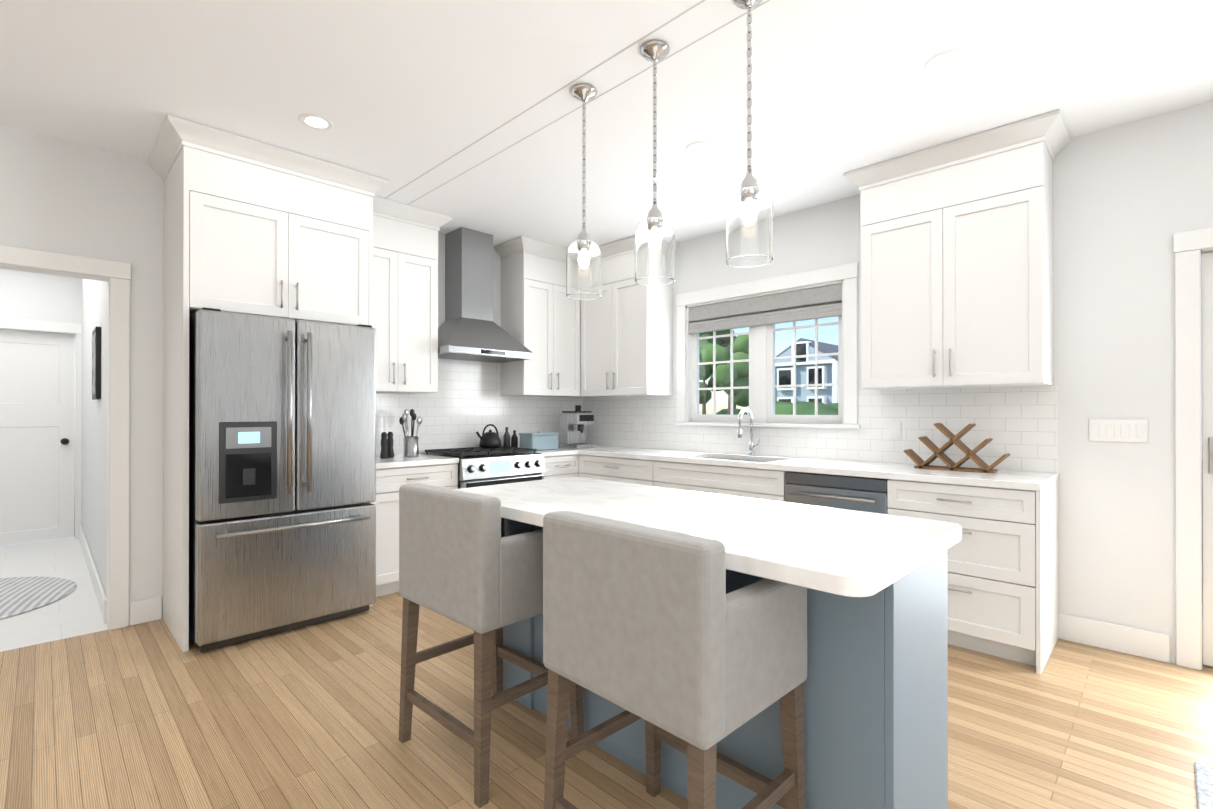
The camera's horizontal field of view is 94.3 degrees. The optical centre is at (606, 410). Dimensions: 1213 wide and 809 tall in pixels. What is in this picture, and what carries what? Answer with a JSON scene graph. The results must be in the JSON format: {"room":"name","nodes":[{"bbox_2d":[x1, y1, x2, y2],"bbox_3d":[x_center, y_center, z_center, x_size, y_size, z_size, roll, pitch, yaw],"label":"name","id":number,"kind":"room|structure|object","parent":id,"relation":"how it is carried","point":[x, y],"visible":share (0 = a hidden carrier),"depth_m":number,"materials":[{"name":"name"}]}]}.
{"room":"kitchen","nodes":[
{"label":"kitchen","id":0,"kind":"room"},
{"bbox_2d":[0,269,81,323],"bbox_3d":[-5.820,-0.110,5.080,0.120,2.755,1.580,0,0,45],"label":"wall","id":1,"kind":"structure","parent":0,"point":[37,296],"depth_m":5.39,"materials":[{"name":"white paint"}]},
{"bbox_2d":[0,330,74,544],"bbox_3d":[-5.558,0.255,5.318,0.121,2.010,0.776,0,0,45],"label":"hall door","id":2,"kind":"structure","parent":1,"relation":"in","point":[37,432],"depth_m":5.42,"materials":[{"name":"white wood"}]},
{"bbox_2d":[0,318,81,538],"bbox_3d":[-5.554,0.207,5.315,0.124,2.122,0.976,0,0,45],"label":"door frame","id":3,"kind":"structure","parent":1,"relation":"attached to","point":[39,326],"depth_m":5.56,"materials":[{"name":"white wood"}]},
{"bbox_2d":[81,279,106,596],"bbox_3d":[-4.083,-0.111,4.550,3.330,2.755,0.120,0,0,45],"label":"wall","id":4,"kind":"structure","parent":0,"point":[94,458],"depth_m":4.21,"materials":[{"name":"white paint"}]},
{"bbox_2d":[79,524,106,623],"bbox_3d":[-4.090,1.196,4.454,3.190,0.140,0.016,0,0,45],"label":"baseboard","id":5,"kind":"structure","parent":4,"relation":"attached to","point":[101,597],"depth_m":3.93,"materials":[{"name":"white wood"}]},
{"bbox_2d":[92,326,100,399],"bbox_3d":[-3.524,-0.316,3.886,0.400,0.480,0.027,0,0,45],"label":"framed picture","id":6,"kind":"object","parent":4,"relation":"attached to","point":[96,363],"visible":1,"depth_m":3.75,"materials":[{"name":"black"}]},
{"bbox_2d":[0,125,500,617],"bbox_3d":[-2.709,-0.114,3.485,0.120,2.755,7.150,0,0,45],"label":"wall","id":7,"kind":"structure","parent":0,"point":[64,197],"depth_m":3.31,"materials":[{"name":"white paint"}]},
{"bbox_2d":[0,245,130,629],"bbox_3d":[-3.230,0.201,2.944,0.144,2.122,1.126,0,0,45],"label":"door frame","id":8,"kind":"structure","parent":7,"relation":"attached to","point":[115,276],"depth_m":3.25,"materials":[{"name":"white wood"}]},
{"bbox_2d":[392,201,451,393],"bbox_3d":[-1.589,-0.811,4.224,0.422,1.352,0.714,0,0,45],"label":"upper cabinet","id":9,"kind":"object","parent":7,"relation":"attached to","point":[415,230],"depth_m":4.20,"materials":[{"name":"white wood"}]},
{"bbox_2d":[376,311,582,455],"bbox_3d":[-1.121,-0.240,4.994,0.002,1.186,2.467,0,0,45],"label":"tile backsplash","id":10,"kind":"structure","parent":7,"relation":"attached to","point":[463,405],"depth_m":4.88,"materials":[{"name":"white tile"}]},
{"bbox_2d":[438,227,532,362],"bbox_3d":[-1.080,-0.958,4.680,0.498,1.055,0.792,0,0,45],"label":"range hood","id":11,"kind":"object","parent":7,"relation":"attached to","point":[469,329],"visible":0.92,"depth_m":4.63,"materials":[{"name":"silver metal"}]},
{"bbox_2d":[494,236,579,396],"bbox_3d":[-0.608,-0.808,5.209,0.422,1.352,0.744,0,0,45],"label":"upper cabinet","id":12,"kind":"object","parent":7,"relation":"attached to","point":[536,310],"depth_m":5.07,"materials":[{"name":"white wood"}]},
{"bbox_2d":[0,537,1212,808],"bbox_3d":[-1.196,1.289,1.974,11.050,0.060,7.150,0,0,45],"label":"floor","id":13,"kind":"structure","parent":0,"point":[146,716],"depth_m":2.25,"materials":[{"name":"brown wood"}]},
{"bbox_2d":[0,577,76,618],"bbox_3d":[-4.290,1.257,3.580,1.340,0.012,1.340,0,0,45],"label":"rug","id":14,"kind":"object","parent":13,"relation":"on","point":[19,595],"visible":0.96,"depth_m":3.87,"materials":[{"name":"grey fabric"}]},
{"bbox_2d":[148,114,391,651],"bbox_3d":[-2.074,-0.113,3.501,0.752,2.752,1.141,0,0,45],"label":"tall cabinet","id":15,"kind":"object","parent":13,"relation":"on","point":[256,228],"depth_m":3.23,"materials":[{"name":"white wood"}]},
{"bbox_2d":[189,307,375,651],"bbox_3d":[-2.012,0.368,3.438,0.872,1.790,0.910,0,0,45],"label":"refrigerator","id":16,"kind":"object","parent":13,"relation":"on","point":[282,471],"visible":0.98,"depth_m":3.10,"materials":[{"name":"grey metal"}]},
{"bbox_2d":[392,462,458,592],"bbox_3d":[-1.541,0.827,4.129,0.618,0.875,0.652,0,0,45],"label":"base cabinet","id":17,"kind":"object","parent":13,"relation":"on","point":[438,476],"depth_m":3.89,"materials":[{"name":"white wood"}]},
{"bbox_2d":[392,454,458,469],"bbox_3d":[-1.536,0.370,4.125,0.632,0.038,0.652,0,0,45],"label":"countertop","id":18,"kind":"structure","parent":17,"relation":"on","point":[422,459],"depth_m":4.00,"materials":[{"name":"white stone"}]},
{"bbox_2d":[380,432,393,458],"bbox_3d":[-1.609,0.254,4.131,0.056,0.192,0.144,0,0,7],"label":"pepper mills","id":19,"kind":"object","parent":18,"relation":"on","point":[387,450],"visible":1,"depth_m":4.08,"materials":[{"name":"black"}]},
{"bbox_2d":[399,409,421,456],"bbox_3d":[-1.482,0.170,4.277,0.111,0.360,0.173,0,0,45],"label":"utensil crock","id":20,"kind":"object","parent":18,"relation":"on","point":[411,446],"visible":1,"depth_m":4.24,"materials":[{"name":"silver metal"}]},
{"bbox_2d":[424,446,545,488],"bbox_3d":[-0.993,0.794,4.589,0.726,0.945,0.764,0,0,45],"label":"range","id":21,"kind":"object","parent":13,"relation":"on","point":[478,466],"visible":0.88,"depth_m":4.38,"materials":[{"name":"grey metal"}]},
{"bbox_2d":[476,424,500,447],"bbox_3d":[-1.022,0.219,4.853,0.190,0.203,0.239,0,0,45],"label":"kettle","id":22,"kind":"object","parent":21,"relation":"on","point":[490,439],"visible":1,"depth_m":4.80,"materials":[{"name":"black metal"}]},
{"bbox_2d":[399,483,583,807],"bbox_3d":[-0.440,0.772,2.133,0.554,0.975,0.466,0,0,43],"label":"stool","id":23,"kind":"object","parent":13,"relation":"on","point":[464,561],"visible":0.83,"depth_m":1.91,"materials":[{"name":"fabric"}]},
{"bbox_2d":[542,454,578,478],"bbox_3d":[-0.611,0.830,5.063,0.618,0.875,0.441,0,0,45],"label":"base cabinet","id":24,"kind":"object","parent":13,"relation":"on","point":[568,466],"depth_m":4.86,"materials":[{"name":"white wood"}]},
{"bbox_2d":[533,446,619,457],"bbox_3d":[-0.394,0.373,5.272,0.632,0.038,1.042,0,0,45],"label":"countertop","id":25,"kind":"structure","parent":24,"relation":"on","point":[554,453],"depth_m":4.93,"materials":[{"name":"white stone"}]},
{"bbox_2d":[503,427,517,446],"bbox_3d":[-0.867,0.253,5.093,0.131,0.200,0.058,0,0,-29],"label":"oil bottles","id":26,"kind":"object","parent":25,"relation":"on","point":[506,440],"visible":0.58,"depth_m":5.07,"materials":[{"name":"black glass"}]},
{"bbox_2d":[519,431,558,449],"bbox_3d":[-0.605,0.270,5.051,0.200,0.165,0.310,0,0,45],"label":"tin","id":27,"kind":"object","parent":25,"relation":"on","point":[538,440],"visible":0.92,"depth_m":4.97,"materials":[{"name":"blue metal"}]},
{"bbox_2d":[559,405,595,448],"bbox_3d":[-0.253,0.153,5.295,0.346,0.400,0.257,0,0,45],"label":"coffee machine","id":28,"kind":"object","parent":25,"relation":"on","point":[572,429],"visible":1,"depth_m":5.27,"materials":[{"name":"silver metal"}]},
{"bbox_2d":[579,457,649,485],"bbox_3d":[0.277,0.830,4.904,0.858,0.875,0.618,0,0,45],"label":"base cabinet","id":29,"kind":"object","parent":13,"relation":"on","point":[618,469],"depth_m":4.67,"materials":[{"name":"white wood"}]},
{"bbox_2d":[543,510,806,808],"bbox_3d":[0.176,0.770,1.519,0.466,0.975,0.554,0,0,-44],"label":"stool","id":30,"kind":"object","parent":13,"relation":"on","point":[667,638],"visible":0.98,"depth_m":1.33,"materials":[{"name":"fabric"}]},
{"bbox_2d":[503,521,947,808],"bbox_3d":[0.271,0.822,2.124,1.680,0.875,0.489,0,0,45],"label":"kitchen island","id":31,"kind":"object","parent":13,"relation":"on","point":[875,693],"depth_m":1.49,"materials":[{"name":"blue wood"}]},
{"bbox_2d":[453,477,961,604],"bbox_3d":[0.170,0.362,2.024,1.764,0.043,0.797,0,0,45],"label":"island countertop","id":32,"kind":"structure","parent":31,"relation":"on","point":[853,555],"depth_m":1.63,"materials":[{"name":"white stone"}]},
{"bbox_2d":[650,461,829,501],"bbox_3d":[0.969,0.828,4.214,1.096,0.875,0.618,0,0,45],"label":"base cabinet","id":33,"kind":"object","parent":13,"relation":"on","point":[767,484],"depth_m":3.95,"materials":[{"name":"white wood"}]},
{"bbox_2d":[785,471,887,513],"bbox_3d":[1.552,0.829,3.582,0.614,0.868,0.656,0,0,45],"label":"dishwasher","id":34,"kind":"object","parent":13,"relation":"on","point":[865,494],"visible":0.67,"depth_m":3.36,"materials":[{"name":"grey metal"}]},
{"bbox_2d":[887,477,1058,674],"bbox_3d":[2.043,0.825,3.145,0.690,0.875,0.618,0,0,45],"label":"base cabinet","id":35,"kind":"object","parent":13,"relation":"on","point":[1002,574],"depth_m":2.84,"materials":[{"name":"white wood"}]},
{"bbox_2d":[579,447,1058,492],"bbox_3d":[1.131,0.370,4.044,3.260,0.038,0.633,0,0,45],"label":"countertop","id":36,"kind":"structure","parent":35,"relation":"on","point":[1001,479],"depth_m":3.49,"materials":[{"name":"white stone"}]},
{"bbox_2d":[738,408,759,454],"bbox_3d":[1.093,0.167,4.310,0.108,0.367,0.214,0,0,45],"label":"faucet","id":37,"kind":"object","parent":36,"relation":"on","point":[751,447],"visible":1,"depth_m":4.36,"materials":[{"name":"silver metal"}]},
{"bbox_2d":[903,423,1010,472],"bbox_3d":[2.032,0.212,3.285,0.517,0.271,0.130,0,0,45],"label":"wine rack","id":38,"kind":"object","parent":36,"relation":"on","point":[921,463],"visible":1,"depth_m":3.26,"materials":[{"name":"brown wood"}]},
{"bbox_2d":[1194,762,1212,808],"bbox_3d":[2.096,1.247,0.012,2.815,0.012,2.815,0,0,45],"label":"living room rug","id":39,"kind":"object","parent":13,"relation":"on","point":[1204,779],"visible":1,"depth_m":1.87,"materials":[{"name":"white fabric"}]},
{"bbox_2d":[0,0,1212,247],"bbox_3d":[-1.196,-1.536,1.982,11.050,0.080,7.150,0,0,45],"label":"ceiling","id":40,"kind":"structure","parent":0,"point":[400,92],"depth_m":2.58,"materials":[{"name":"white paint"}]},
{"bbox_2d":[298,113,334,129],"bbox_3d":[-1.502,-1.490,2.915,0.168,0.006,0.168,0,0,36],"label":"recessed light","id":41,"kind":"object","parent":40,"relation":"in","point":[315,121],"depth_m":2.90,"materials":[{"name":"white"}]},
{"bbox_2d":[385,0,769,204],"bbox_3d":[0.894,-1.496,1.636,7.599,0.001,0.174,0,0,45],"label":"ceiling beam","id":42,"kind":"structure","parent":40,"relation":"attached to","point":[692,7],"depth_m":2.59,"materials":[{"name":"grey paint"}]},
{"bbox_2d":[566,84,601,299],"bbox_3d":[-0.105,-1.010,2.630,0.166,0.961,0.166,0,0,45],"label":"pendant light","id":43,"kind":"object","parent":42,"relation":"hanging from","point":[583,269],"visible":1,"depth_m":2.58,"materials":[{"name":"clear glass"}]},
{"bbox_2d":[635,40,674,285],"bbox_3d":[0.200,-1.011,2.327,0.166,0.961,0.166,0,0,45],"label":"pendant light","id":44,"kind":"object","parent":42,"relation":"hanging from","point":[654,249],"visible":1,"depth_m":2.27,"materials":[{"name":"clear glass"}]},
{"bbox_2d":[726,0,772,267],"bbox_3d":[0.511,-1.012,2.016,0.166,0.961,0.166,0,0,45],"label":"pendant light","id":45,"kind":"object","parent":42,"relation":"hanging from","point":[749,224],"visible":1,"depth_m":1.96,"materials":[{"name":"clear glass"}]},
{"bbox_2d":[685,141,714,154],"bbox_3d":[0.534,-1.489,3.202,0.168,0.006,0.168,0,0,18],"label":"recessed light","id":46,"kind":"object","parent":40,"relation":"in","point":[698,147],"depth_m":3.19,"materials":[{"name":"white"}]},
{"bbox_2d":[923,49,968,72],"bbox_3d":[1.454,-1.492,2.412,0.168,0.006,0.168,0,0,36],"label":"recessed light","id":47,"kind":"object","parent":40,"relation":"in","point":[945,61],"depth_m":2.40,"materials":[{"name":"white"}]},
{"bbox_2d":[601,100,1212,663],"bbox_3d":[2.496,-0.115,3.241,7.600,2.755,0.150,0,0,45],"label":"wall","id":48,"kind":"structure","parent":0,"point":[1129,198],"depth_m":2.97,"materials":[{"name":"white paint"}]},
{"bbox_2d":[574,236,678,397],"bbox_3d":[0.049,-0.808,5.273,1.263,1.352,0.423,0,0,45],"label":"cabinet","id":49,"kind":"object","parent":48,"relation":"attached to","point":[626,333],"depth_m":4.99,"materials":[{"name":"white wood"}]},
{"bbox_2d":[674,262,860,428],"bbox_3d":[1.212,-0.444,4.468,1.600,1.150,0.144,0,0,45],"label":"kitchen window","id":50,"kind":"structure","parent":48,"relation":"in","point":[761,359],"depth_m":4.43,"materials":[{"name":"white wood"}]},
{"bbox_2d":[688,283,841,333],"bbox_3d":[1.201,-0.783,4.459,1.356,0.228,0.034,0,0,45],"label":"window shade","id":51,"kind":"object","parent":50,"relation":"attached to","point":[810,303],"visible":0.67,"depth_m":4.38,"materials":[{"name":"grey fabric"}]},
{"bbox_2d":[583,385,1057,472],"bbox_3d":[1.128,0.109,4.495,3.888,0.486,0.002,0,0,45],"label":"tile backsplash","id":52,"kind":"structure","parent":48,"relation":"attached to","point":[1019,424],"depth_m":3.73,"materials":[{"name":"white tile"}]},
{"bbox_2d":[890,422,900,438],"bbox_3d":[1.907,0.134,3.713,0.070,0.114,0.007,0,0,45],"label":"electrical outlet plate","id":53,"kind":"object","parent":48,"relation":"attached to","point":[895,430],"depth_m":3.71,"materials":[{"name":"white plastic"}]},
{"bbox_2d":[844,109,1069,389],"bbox_3d":[2.018,-0.813,3.312,1.065,1.352,0.423,0,0,45],"label":"upper cabinet","id":54,"kind":"object","parent":48,"relation":"attached to","point":[958,263],"depth_m":3.15,"materials":[{"name":"white wood"}]},
{"bbox_2d":[1058,613,1169,662],"bbox_3d":[2.652,1.192,2.962,0.440,0.140,0.016,0,0,45],"label":"baseboard","id":55,"kind":"structure","parent":48,"relation":"attached to","point":[1152,645],"depth_m":2.94,"materials":[{"name":"white wood"}]},
{"bbox_2d":[1089,419,1147,442],"bbox_3d":[2.676,0.107,2.946,0.225,0.119,0.009,0,0,45],"label":"switch plate","id":56,"kind":"object","parent":48,"relation":"attached to","point":[1118,430],"visible":1,"depth_m":2.94,"materials":[{"name":"white plastic"}]},
{"bbox_2d":[1173,227,1212,669],"bbox_3d":[3.242,0.192,2.466,1.066,2.137,0.154,0,0,45],"label":"door frame","id":57,"kind":"structure","parent":48,"relation":"attached to","point":[1190,248],"depth_m":2.75,"materials":[{"name":"white wood"}]},
{"bbox_2d":[1202,252,1212,665],"bbox_3d":[3.238,0.238,2.463,0.866,2.021,0.094,0,0,45],"label":"patio door","id":58,"kind":"structure","parent":48,"relation":"in","point":[1207,414],"depth_m":2.76,"materials":[{"name":"white wood"}]},
{"label":"outside","id":59,"kind":"structure","parent":0,"visible":0},
{"bbox_3d":[20.975,1.741,27.179,80.000,0.180,59.840,0,0,45],"label":"ground","id":60,"kind":"structure","parent":59,"visible":0},
{"bbox_2d":[699,329,837,414],"bbox_3d":[7.037,-2.910,31.036,19.884,9.995,18.742,0,0,45],"label":"trees","id":61,"kind":"object","parent":60,"relation":"on","point":[724,344],"depth_m":25.16,"materials":[{"name":"green plant"}]},
{"bbox_2d":[775,338,837,403],"bbox_3d":[15.893,-1.385,39.092,5.200,6.300,10.740,0,0,45],"label":"house","id":62,"kind":"structure","parent":60,"relation":"on","point":[825,365],"depth_m":35.25,"materials":[{"name":"white"}]}
]}

